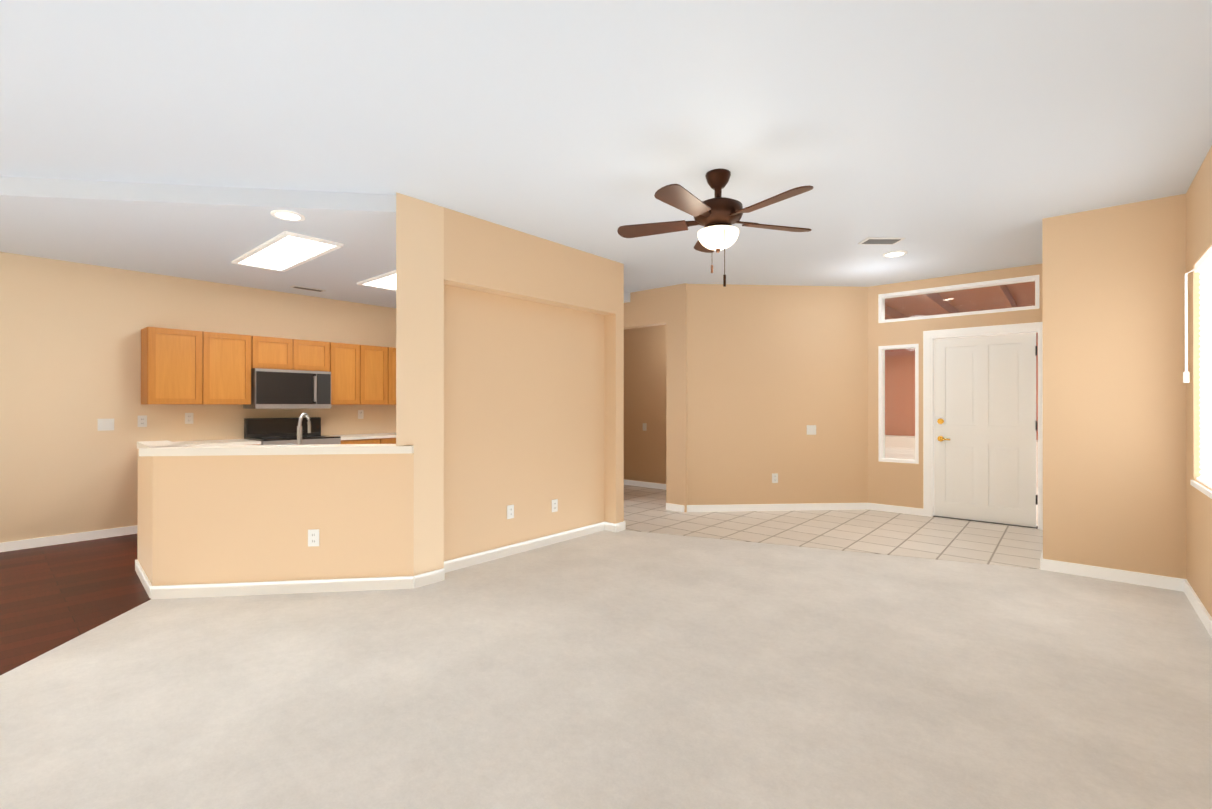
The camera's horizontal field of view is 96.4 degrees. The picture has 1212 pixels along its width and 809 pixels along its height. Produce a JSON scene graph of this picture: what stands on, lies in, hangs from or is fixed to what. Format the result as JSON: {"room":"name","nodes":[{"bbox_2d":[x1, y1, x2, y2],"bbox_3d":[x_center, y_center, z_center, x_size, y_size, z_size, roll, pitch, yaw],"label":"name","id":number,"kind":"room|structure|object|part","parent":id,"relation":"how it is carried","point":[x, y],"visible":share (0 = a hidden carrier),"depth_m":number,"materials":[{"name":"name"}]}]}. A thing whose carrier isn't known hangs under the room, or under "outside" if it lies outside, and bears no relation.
{"room":"empty living room","nodes":[
{"label":"empty living room","id":0,"kind":"room"},
{"bbox_2d":[0,534,150,674],"bbox_3d":[-2.334,1.287,4.778,5.296,0.004,6.943,0,0,41],"label":"floor","id":1,"kind":"structure","parent":0,"point":[53,596],"depth_m":3.70,"materials":[{"name":"brown wood"}]},
{"bbox_2d":[175,439,260,445],"bbox_3d":[-4.138,0.835,5.552,0.628,0.899,0.875,0,0,41],"label":"countertop","id":2,"kind":"structure","parent":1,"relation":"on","point":[227,442],"depth_m":5.57,"materials":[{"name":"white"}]},
{"bbox_2d":[244,417,340,444],"bbox_3d":[-3.543,0.720,6.152,0.692,1.129,0.790,0,0,41],"label":"range","id":3,"kind":"object","parent":1,"relation":"on","point":[273,431],"visible":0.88,"depth_m":6.18,"materials":[{"name":"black metal"}]},
{"bbox_2d":[341,437,385,443],"bbox_3d":[-3.149,0.851,6.708,0.619,0.870,0.547,0,0,41],"label":"base cabinet","id":4,"kind":"object","parent":1,"relation":"on","point":[382,438],"depth_m":6.51,"materials":[{"name":"brown wood"}]},
{"bbox_2d":[330,433,395,436],"bbox_3d":[-2.846,0.402,7.053,0.628,0.030,1.464,0,0,41],"label":"countertop","id":5,"kind":"structure","parent":4,"relation":"on","point":[375,434],"depth_m":6.76,"materials":[{"name":"beige stone"}]},
{"bbox_2d":[386,437,395,443],"bbox_3d":[-2.850,0.852,7.056,0.619,0.870,0.606,0,0,41],"label":"base cabinet","id":6,"kind":"object","parent":1,"relation":"on","point":[389,440],"depth_m":6.78,"materials":[{"name":"brown wood"}]},
{"bbox_3d":[-2.419,0.830,4.116,0.990,0.904,1.003,0,0,41],"label":"cabinet","id":7,"kind":"object","parent":1,"relation":"on","visible":0},
{"bbox_2d":[287,413,310,444],"bbox_3d":[-2.267,0.219,4.025,0.166,0.314,0.194,0,0,41],"label":"faucet","id":8,"kind":"object","parent":7,"relation":"on","point":[299,432],"visible":0.67,"depth_m":3.96,"materials":[{"name":"silver metal"}]},
{"bbox_2d":[0,252,395,542],"bbox_3d":[-4.088,-0.079,6.219,0.160,2.740,10.750,0,0,41],"label":"wall","id":9,"kind":"structure","parent":0,"point":[70,354],"depth_m":5.21,"materials":[{"name":"paint"}]},
{"bbox_2d":[98,419,113,430],"bbox_3d":[-4.827,0.194,5.228,0.010,0.115,0.118,0,0,41],"label":"light switch","id":10,"kind":"object","parent":9,"relation":"attached to","point":[105,424],"visible":1,"depth_m":5.23,"materials":[{"name":"white plastic"}]},
{"bbox_2d":[138,415,146,426],"bbox_3d":[-4.652,0.168,5.434,0.008,0.115,0.072,0,0,41],"label":"electrical outlet","id":11,"kind":"object","parent":9,"relation":"attached to","point":[142,421],"visible":1,"depth_m":5.43,"materials":[{"name":"white plastic"}]},
{"bbox_2d":[185,413,192,423],"bbox_3d":[-4.403,0.146,5.723,0.008,0.115,0.072,0,0,41],"label":"electrical outlet","id":12,"kind":"object","parent":9,"relation":"attached to","point":[188,418],"visible":1,"depth_m":5.72,"materials":[{"name":"white plastic"}]},
{"bbox_2d":[141,327,250,404],"bbox_3d":[-4.249,-0.375,5.646,0.339,0.750,0.870,0,0,41],"label":"upper cabinet","id":13,"kind":"object","parent":9,"relation":"attached to","point":[184,367],"visible":0.98,"depth_m":5.49,"materials":[{"name":"brown wood"}]},
{"bbox_2d":[251,336,329,371],"bbox_3d":[-3.698,-0.571,6.287,0.339,0.355,0.810,0,0,41],"label":"upper cabinet","id":14,"kind":"object","parent":9,"relation":"attached to","point":[284,353],"visible":0.96,"depth_m":6.15,"materials":[{"name":"brown wood"}]},
{"bbox_2d":[243,368,330,408],"bbox_3d":[-3.659,-0.171,6.252,0.443,0.435,0.790,0,0,41],"label":"microwave","id":15,"kind":"object","parent":14,"relation":"attached to","point":[283,389],"visible":0.98,"depth_m":6.08,"materials":[{"name":"silver metal"}]},
{"bbox_2d":[329,342,387,404],"bbox_3d":[-3.196,-0.373,6.870,0.339,0.750,0.720,0,0,41],"label":"upper cabinet","id":16,"kind":"object","parent":9,"relation":"attached to","point":[359,374],"visible":0.92,"depth_m":6.74,"materials":[{"name":"brown wood"}]},
{"bbox_2d":[358,410,363,418],"bbox_3d":[-3.216,0.130,7.102,0.008,0.115,0.072,0,0,41],"label":"electrical outlet","id":17,"kind":"object","parent":9,"relation":"attached to","point":[360,414],"visible":1,"depth_m":7.10,"materials":[{"name":"white plastic"}]},
{"bbox_2d":[387,347,395,404],"bbox_3d":[-2.718,-0.372,7.425,0.339,0.750,0.735,0,0,41],"label":"upper cabinet","id":18,"kind":"object","parent":9,"relation":"attached to","point":[391,375],"visible":0.27,"depth_m":7.08,"materials":[{"name":"brown wood"}]},
{"bbox_2d":[137,449,413,585],"bbox_3d":[-2.485,0.815,4.018,2.000,0.945,1.327,0,0,41],"label":"wall","id":19,"kind":"structure","parent":0,"point":[225,519],"depth_m":3.70,"materials":[{"name":"paint"}]},
{"bbox_2d":[137,440,413,455],"bbox_3d":[-2.484,0.314,3.998,2.047,0.052,1.438,0,0,41],"label":"bar","id":20,"kind":"object","parent":19,"relation":"on","point":[159,448],"visible":0.89,"depth_m":3.67,"materials":[{"name":"white stone"}]},
{"bbox_2d":[308,529,318,546],"bbox_3d":[-2.006,0.915,3.715,0.072,0.115,0.008,0,0,-7],"label":"outlet","id":21,"kind":"object","parent":19,"relation":"attached to","point":[313,537],"visible":1,"depth_m":3.71,"materials":[{"name":"white plastic"}]},
{"bbox_2d":[0,479,1211,637],"bbox_3d":[-1.209,1.245,3.561,7.670,0.085,10.480,0,0,41],"label":"baseboard","id":22,"kind":"structure","parent":19,"relation":"attached to","point":[370,583],"depth_m":4.04,"materials":[{"name":"white wood"}]},
{"bbox_2d":[0,176,629,307],"bbox_3d":[-2.987,-1.393,4.802,3.780,0.124,7.806,0,0,41],"label":"ceiling","id":23,"kind":"structure","parent":0,"point":[206,233],"depth_m":4.12,"materials":[{"name":"paint"}]},
{"bbox_2d":[270,210,304,220],"bbox_3d":[-2.238,-1.327,3.812,0.210,0.010,0.210,0,0,41],"label":"recessed light","id":24,"kind":"object","parent":23,"relation":"in","point":[287,215],"visible":0.98,"depth_m":3.80,"materials":[{"name":"white plastic"}]},
{"bbox_2d":[232,231,343,271],"bbox_3d":[-2.826,-1.321,4.759,1.340,0.020,0.440,0,0,41],"label":"ceiling light panel","id":25,"kind":"object","parent":23,"relation":"attached to","point":[284,251],"visible":1,"depth_m":4.67,"materials":[{"name":"white plastic"}]},
{"bbox_2d":[290,285,325,291],"bbox_3d":[-3.411,-1.323,6.201,0.120,0.011,0.340,0,0,41],"label":"ceiling vent","id":26,"kind":"object","parent":23,"relation":"in","point":[307,288],"visible":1,"depth_m":6.17,"materials":[{"name":"white metal"}]},
{"bbox_2d":[357,270,395,290],"bbox_3d":[-2.066,-1.320,5.642,1.340,0.020,0.450,0,0,41],"label":"ceiling light panel","id":27,"kind":"object","parent":23,"relation":"attached to","point":[386,281],"visible":0.44,"depth_m":5.81,"materials":[{"name":"white plastic"}]},
{"bbox_2d":[396,192,623,575],"bbox_3d":[-0.778,-0.081,4.776,0.400,2.740,2.480,0,0,41],"label":"wall","id":28,"kind":"structure","parent":0,"point":[509,366],"depth_m":4.54,"materials":[{"name":"paint"}]},
{"bbox_2d":[507,505,513,518],"bbox_3d":[-0.818,0.921,4.644,0.008,0.115,0.072,0,0,41],"label":"outlet","id":29,"kind":"object","parent":28,"relation":"attached to","point":[510,511],"visible":1,"depth_m":4.64,"materials":[{"name":"white plastic"}]},
{"bbox_2d":[552,499,557,511],"bbox_3d":[-0.477,0.942,5.040,0.008,0.115,0.072,0,0,41],"label":"outlet","id":30,"kind":"object","parent":28,"relation":"attached to","point":[554,505],"visible":1,"depth_m":5.04,"materials":[{"name":"white plastic"}]},
{"bbox_2d":[0,530,1211,808],"bbox_3d":[-1.215,1.347,3.546,8.600,0.120,11.050,0,0,41],"label":"floor carpet","id":31,"kind":"object","parent":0,"point":[622,670],"visible":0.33,"depth_m":2.42,"materials":[{"name":"beige carpet"}]},
{"bbox_2d":[0,0,1211,292],"bbox_3d":[-1.215,-1.513,3.550,8.600,0.120,11.050,0,0,41],"label":"ceiling","id":32,"kind":"structure","parent":0,"point":[944,138],"depth_m":2.70,"materials":[{"name":"paint"}]},
{"bbox_2d":[617,169,812,286],"bbox_3d":[0.682,-1.083,3.373,1.273,0.740,1.236,0,0,41],"label":"ceiling fan","id":33,"kind":"object","parent":32,"relation":"hanging from","point":[718,215],"visible":1,"depth_m":3.33,"materials":[{"name":"brown metal"}]},
{"bbox_2d":[858,237,904,244],"bbox_3d":[2.437,-1.446,4.797,0.330,0.011,0.180,0,0,-1],"label":"ceiling vent","id":34,"kind":"object","parent":32,"relation":"in","point":[878,241],"visible":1,"depth_m":4.79,"materials":[{"name":"white metal"}]},
{"bbox_2d":[883,251,906,256],"bbox_3d":[2.777,-1.445,5.207,0.210,0.010,0.210,0,0,41],"label":"recessed light","id":35,"kind":"object","parent":32,"relation":"in","point":[894,253],"visible":0.98,"depth_m":5.20,"materials":[{"name":"white"}]},
{"bbox_2d":[624,325,665,483],"bbox_3d":[0.768,-0.076,8.419,3.050,2.740,0.120,0,0,41],"label":"wall","id":36,"kind":"structure","parent":0,"point":[644,388],"depth_m":8.44,"materials":[{"name":"paint"}]},
{"bbox_2d":[643,423,646,430],"bbox_3d":[0.602,0.350,8.475,0.072,0.115,0.010,0,0,41],"label":"light switch","id":37,"kind":"object","parent":36,"relation":"attached to","point":[644,426],"visible":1,"depth_m":8.46,"materials":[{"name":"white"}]},
{"bbox_2d":[624,283,687,511],"bbox_3d":[0.040,-0.077,7.350,2.540,2.740,0.150,0,0,41],"label":"wall","id":38,"kind":"structure","parent":0,"point":[667,306],"depth_m":6.58,"materials":[{"name":"paint"}]},
{"bbox_2d":[688,284,867,504],"bbox_3d":[2.121,-0.078,6.656,2.357,2.740,0.150,0,0,-4],"label":"wall","id":39,"kind":"structure","parent":0,"point":[774,371],"depth_m":6.58,"materials":[{"name":"paint"}]},
{"bbox_2d":[772,473,777,482],"bbox_3d":[2.051,0.894,6.570,0.072,0.115,0.008,0,0,-4],"label":"outlet","id":40,"kind":"object","parent":39,"relation":"attached to","point":[774,477],"visible":1,"depth_m":6.57,"materials":[{"name":"white plastic"}]},
{"bbox_2d":[807,425,815,434],"bbox_3d":[2.505,0.310,6.603,0.118,0.115,0.010,0,0,-4],"label":"light switch","id":41,"kind":"object","parent":39,"relation":"attached to","point":[811,429],"visible":1,"depth_m":6.60,"materials":[{"name":"white plastic"}]},
{"bbox_2d":[624,485,1042,568],"bbox_3d":[1.714,1.289,6.290,5.260,0.004,3.070,0,0,41],"label":"floor","id":42,"kind":"structure","parent":0,"point":[888,533],"depth_m":5.53,"materials":[{"name":"beige tile"}]},
{"bbox_2d":[868,264,1042,508],"bbox_3d":[3.881,-0.079,6.195,1.850,2.740,0.150,0,0,41],"label":"wall","id":43,"kind":"structure","parent":0,"point":[895,484],"depth_m":6.37,"materials":[{"name":"paint"}]},
{"bbox_2d":[878,344,918,463],"bbox_3d":[3.524,-0.009,6.501,0.430,1.400,0.150,0,0,41],"label":"window","id":44,"kind":"structure","parent":43,"relation":"in","point":[881,403],"depth_m":6.53,"materials":[{"name":"white"}]},
{"bbox_2d":[878,275,1038,322],"bbox_3d":[3.941,-1.164,6.144,1.530,0.350,0.150,0,0,41],"label":"window","id":45,"kind":"structure","parent":43,"relation":"in","point":[882,298],"depth_m":6.07,"materials":[{"name":"white"}]},
{"bbox_2d":[923,322,1042,529],"bbox_3d":[4.149,0.221,5.955,1.129,2.140,0.162,0,0,41],"label":"door frame","id":46,"kind":"structure","parent":43,"relation":"attached to","point":[929,337],"depth_m":6.16,"materials":[{"name":"white wood"}]},
{"bbox_2d":[934,333,1037,526],"bbox_3d":[4.130,0.265,5.931,0.932,2.028,0.104,0,0,41],"label":"front door","id":47,"kind":"structure","parent":43,"relation":"in","point":[985,411],"depth_m":5.92,"materials":[{"name":"white wood"}]},
{"bbox_3d":[3.837,0.291,6.153,0.132,0.263,0.059,0,0,41],"label":"front door handle","id":48,"kind":"part","parent":47,"relation":"part of","materials":[{"name":"gold metal"}]},
{"bbox_3d":[4.478,0.215,5.633,0.016,1.650,0.012,0,0,41],"label":"front door hinges","id":49,"kind":"part","parent":47,"relation":"part of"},
{"bbox_2d":[1042,194,1185,578],"bbox_3d":[4.412,-0.081,4.682,0.930,2.740,1.990,0,0,41],"label":"wall","id":50,"kind":"structure","parent":0,"point":[1114,414],"depth_m":3.96,"materials":[{"name":"paint"}]},
{"bbox_2d":[1186,146,1211,616],"bbox_3d":[1.214,-0.087,0.376,0.160,2.740,8.810,0,0,41],"label":"wall","id":51,"kind":"structure","parent":0,"point":[1198,502],"depth_m":3.49,"materials":[{"name":"paint"}]},
{"bbox_2d":[1183,246,1211,488],"bbox_3d":[3.427,-0.208,3.061,0.099,1.385,1.219,0,0,41],"label":"window shade","id":52,"kind":"object","parent":51,"relation":"attached to","point":[1203,265],"visible":1,"depth_m":3.35,"materials":[{"name":"white"}]},
{"bbox_2d":[1190,480,1211,498],"bbox_3d":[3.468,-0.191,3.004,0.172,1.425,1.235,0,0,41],"label":"window sill","id":53,"kind":"structure","parent":51,"relation":"in","point":[1201,488],"depth_m":3.22,"materials":[{"name":"white wood"}]},
{"label":"outside","id":54,"kind":"structure","parent":0,"visible":0},
{"bbox_2d":[885,281,1034,319],"bbox_3d":[5.252,-1.486,8.150,7.000,0.240,4.340,0,0,41],"label":"ceiling","id":55,"kind":"structure","parent":54,"point":[1027,298],"depth_m":7.77,"materials":[{"name":"brown wood"}]},
{"bbox_2d":[885,333,1037,439],"bbox_3d":[6.602,-0.399,9.717,7.000,3.410,0.200,0,0,41],"label":"wall","id":56,"kind":"structure","parent":54,"point":[893,417],"depth_m":10.38,"materials":[{"name":"paint"}]},
{"bbox_2d":[1036,487,1037,523],"bbox_3d":[5.317,1.329,8.222,7.000,0.050,4.540,0,0,41],"label":"floor","id":57,"kind":"structure","parent":54,"point":[1036,507],"depth_m":6.65,"materials":[{"name":"beige concrete"}]},
{"bbox_2d":[885,435,1037,487],"bbox_3d":[6.292,0.951,9.355,7.000,0.710,0.650,0,0,41],"label":"wall","id":58,"kind":"structure","parent":57,"relation":"on","point":[894,454],"depth_m":9.76,"materials":[{"name":"beige concrete"}]}
]}

